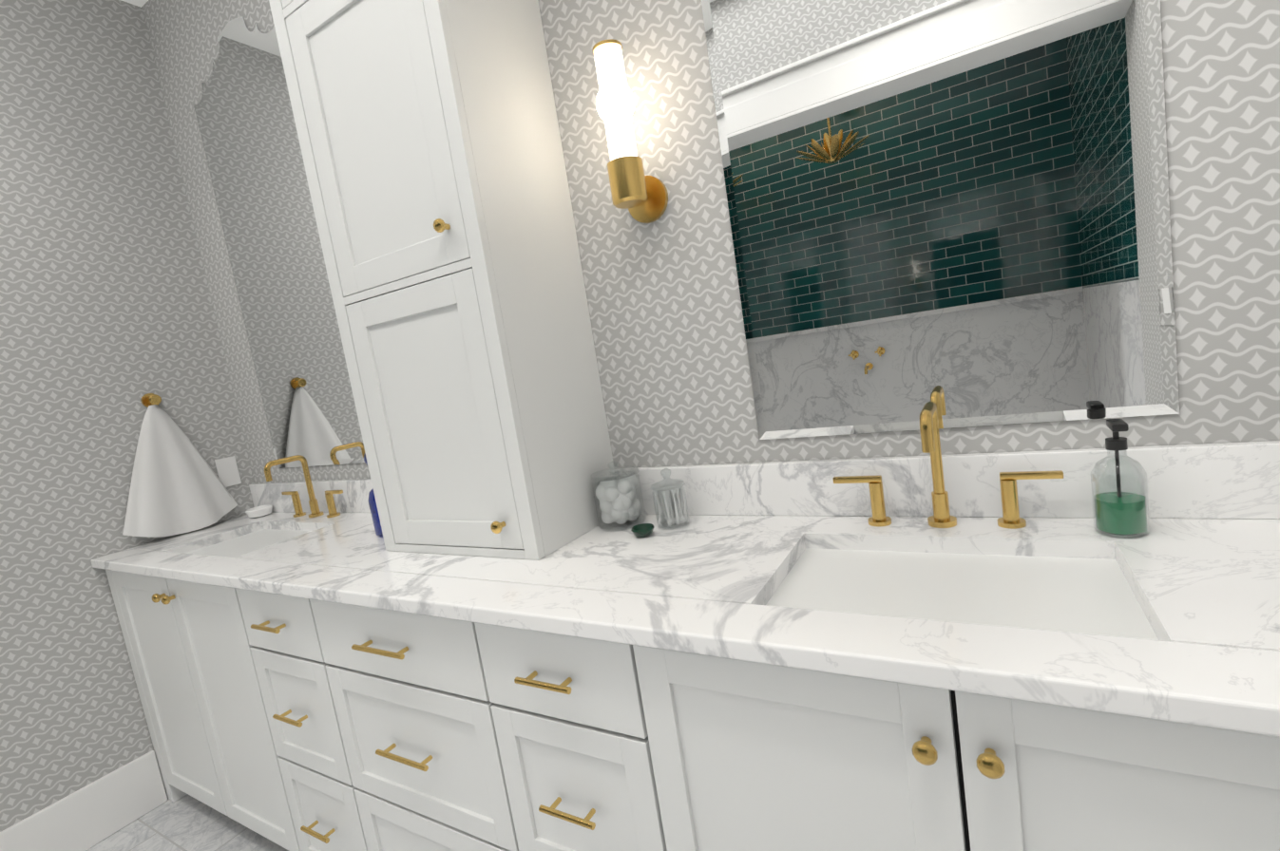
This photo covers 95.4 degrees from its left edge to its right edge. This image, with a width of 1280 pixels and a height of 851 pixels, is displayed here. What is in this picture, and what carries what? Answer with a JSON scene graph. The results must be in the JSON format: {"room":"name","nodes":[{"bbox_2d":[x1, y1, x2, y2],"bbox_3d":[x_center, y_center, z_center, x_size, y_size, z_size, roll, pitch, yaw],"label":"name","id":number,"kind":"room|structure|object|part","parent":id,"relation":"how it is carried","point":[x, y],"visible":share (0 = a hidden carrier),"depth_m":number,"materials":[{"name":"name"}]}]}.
{"room":"bathroom","nodes":[
{"label":"bathroom","id":0,"kind":"room"},
{"bbox_2d":[0,0,254,832],"bbox_3d":[-2.168,0.001,1.629,0.120,2.890,1.816,-5,8,31],"label":"wall","id":1,"kind":"structure","parent":0,"point":[107,321],"depth_m":1.98,"materials":[{"name":"paper"}]},
{"bbox_2d":[0,750,167,850],"bbox_3d":[-1.981,1.345,1.617,0.016,0.196,1.084,-5,8,31],"label":"baseboard","id":2,"kind":"structure","parent":1,"relation":"attached to","point":[93,813],"depth_m":1.92,"materials":[{"name":"white paint"}]},
{"bbox_2d":[122,393,237,537],"bbox_3d":[-1.732,0.139,2.146,0.086,0.527,0.363,-5,8,31],"label":"hanging towel","id":3,"kind":"object","parent":1,"relation":"attached to","point":[178,487],"visible":1,"depth_m":2.13,"materials":[{"name":"white fabric"}]},
{"bbox_2d":[214,456,241,487],"bbox_3d":[-1.653,0.186,2.336,0.005,0.115,0.073,-5,8,31],"label":"electrical outlet plate","id":4,"kind":"object","parent":1,"relation":"attached to","point":[227,469],"visible":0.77,"depth_m":2.33,"materials":[{"name":"white plastic"}]},
{"bbox_2d":[121,0,148,7],"bbox_3d":[-1.356,-1.435,-0.021,3.412,0.060,3.546,-5,8,31],"label":"ceiling","id":5,"kind":"structure","parent":0,"point":[140,3],"depth_m":2.17,"materials":[{"name":"white paint"}]},
{"bbox_2d":[85,794,288,850],"bbox_3d":[-0.905,1.461,0.320,3.412,0.060,3.546,-5,8,31],"label":"floor","id":6,"kind":"structure","parent":0,"point":[187,823],"depth_m":1.91,"materials":[{"name":"stone"}]},
{"bbox_2d":[92,566,1279,850],"bbox_3d":[-0.342,0.757,1.463,3.052,0.885,0.552,-5,8,31],"label":"bathroom vanity","id":7,"kind":"object","parent":6,"relation":"on","point":[495,639],"depth_m":0.95,"materials":[{"name":"white paint"}]},
{"bbox_2d":[90,509,1279,725],"bbox_3d":[-0.408,0.307,1.410,3.064,0.030,0.548,-5,8,31],"label":"countertop","id":8,"kind":"structure","parent":7,"relation":"on","point":[1209,586],"depth_m":0.92,"materials":[{"name":"white stone"}]},
{"bbox_2d":[181,524,322,554],"bbox_3d":[-1.275,0.472,1.938,0.504,0.174,0.334,-5,8,31],"label":"sink","id":9,"kind":"object","parent":8,"relation":"in","point":[250,539],"depth_m":2.02,"materials":[{"name":"white ceramic"}]},
{"bbox_2d":[245,504,272,518],"bbox_3d":[-1.499,0.340,2.294,0.094,0.034,0.094,-5,8,31],"label":"soap dish","id":10,"kind":"object","parent":8,"relation":"on","point":[259,511],"visible":0.98,"depth_m":2.27,"materials":[{"name":"white ceramic"}]},
{"bbox_2d":[264,455,344,516],"bbox_3d":[-1.221,0.225,2.052,0.372,0.231,0.162,-5,8,31],"label":"faucet","id":11,"kind":"object","parent":8,"relation":"on","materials":[{"name":"gold metal"}]},
{"bbox_2d":[363,453,382,536],"bbox_3d":[-0.734,0.185,1.657,0.082,0.252,0.082,-5,8,31],"label":"bottle","id":12,"kind":"object","parent":8,"relation":"on","point":[374,515],"visible":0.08,"depth_m":1.63,"materials":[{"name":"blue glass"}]},
{"bbox_2d":[590,461,646,531],"bbox_3d":[-0.053,0.161,1.383,0.118,0.154,0.118,-5,8,31],"label":"jar","id":13,"kind":"object","parent":8,"relation":"on","point":[619,502],"visible":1,"depth_m":1.35,"materials":[{"name":"clear glass"}]},
{"bbox_3d":[-0.062,0.102,1.377,0.118,0.034,0.118,-5,8,31],"label":"lid","id":14,"kind":"part","parent":13,"relation":"part of","materials":[{"name":"clear glass"}]},
{"bbox_2d":[630,523,654,537],"bbox_3d":[0.007,0.232,1.279,0.052,0.020,0.052,-5,8,31],"label":"bowl","id":15,"kind":"object","parent":8,"relation":"on","point":[641,530],"visible":1,"depth_m":1.27,"materials":[{"name":"green ceramic"}]},
{"bbox_2d":[650,468,689,529],"bbox_3d":[0.067,0.162,1.314,0.078,0.132,0.078,-5,8,31],"label":"jar","id":16,"kind":"object","parent":8,"relation":"on","point":[673,498],"visible":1,"depth_m":1.30,"materials":[{"name":"clear glass"}]},
{"bbox_3d":[0.060,0.118,1.309,0.078,0.043,0.078,-5,8,31],"label":"lid","id":17,"kind":"part","parent":16,"relation":"part of","materials":[{"name":"clear glass"}]},
{"bbox_2d":[831,401,1067,528],"bbox_3d":[0.511,0.078,1.010,0.372,0.231,0.162,-5,8,31],"label":"faucet","id":18,"kind":"object","parent":8,"relation":"on","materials":[{"name":"gold metal"}]},
{"bbox_2d":[763,539,1158,634],"bbox_3d":[0.462,0.324,0.894,0.499,0.174,0.334,-5,8,31],"label":"sink","id":19,"kind":"object","parent":8,"relation":"in","point":[1050,586],"depth_m":0.90,"materials":[{"name":"white ceramic"}]},
{"bbox_2d":[1090,419,1149,537],"bbox_3d":[0.744,0.080,0.904,0.068,0.180,0.074,-5,8,31],"label":"soap dispenser","id":20,"kind":"object","parent":8,"relation":"on","point":[1119,514],"visible":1,"depth_m":0.90,"materials":[{"name":"clear glass"}]},
{"bbox_2d":[141,0,1279,483],"bbox_3d":[-0.281,-0.291,1.606,3.412,2.890,0.120,-5,8,31],"label":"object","id":21,"kind":"structure","parent":0,"point":[664,308],"depth_m":1.26,"materials":[{"name":"paper"}]},
{"bbox_2d":[193,16,364,468],"bbox_3d":[-1.259,-0.604,2.035,0.667,1.525,0.006,-5,8,31],"label":"mirror","id":22,"kind":"object","parent":21,"relation":"attached to","point":[245,118],"visible":0.85,"depth_m":2.04,"materials":[{"name":"silver metal"}]},
{"bbox_2d":[592,38,668,223],"bbox_3d":[-0.030,-0.619,1.248,0.100,0.346,0.122,-5,8,31],"label":"sconce","id":23,"kind":"object","parent":21,"relation":"attached to","point":[639,195],"visible":1,"depth_m":1.21,"materials":[{"name":"white glass"}]},
{"bbox_3d":[-0.050,-0.668,1.222,0.058,0.225,0.058,-5,8,31],"label":"glass","id":24,"kind":"part","parent":23,"relation":"part of","materials":[{"name":"white glass"}]},
{"bbox_2d":[701,0,1179,439],"bbox_3d":[0.440,-0.760,1.012,0.694,1.562,0.006,-5,8,31],"label":"mirror","id":25,"kind":"object","parent":21,"relation":"attached to","point":[957,212],"visible":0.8,"depth_m":1.03,"materials":[{"name":"silver metal"}]},
{"bbox_2d":[248,440,1279,516],"bbox_3d":[-0.295,0.189,1.630,3.050,0.117,0.020,-5,8,31],"label":"backsplash","id":26,"kind":"structure","parent":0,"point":[1228,479],"depth_m":1.09,"materials":[{"name":"white stone"}]}
]}

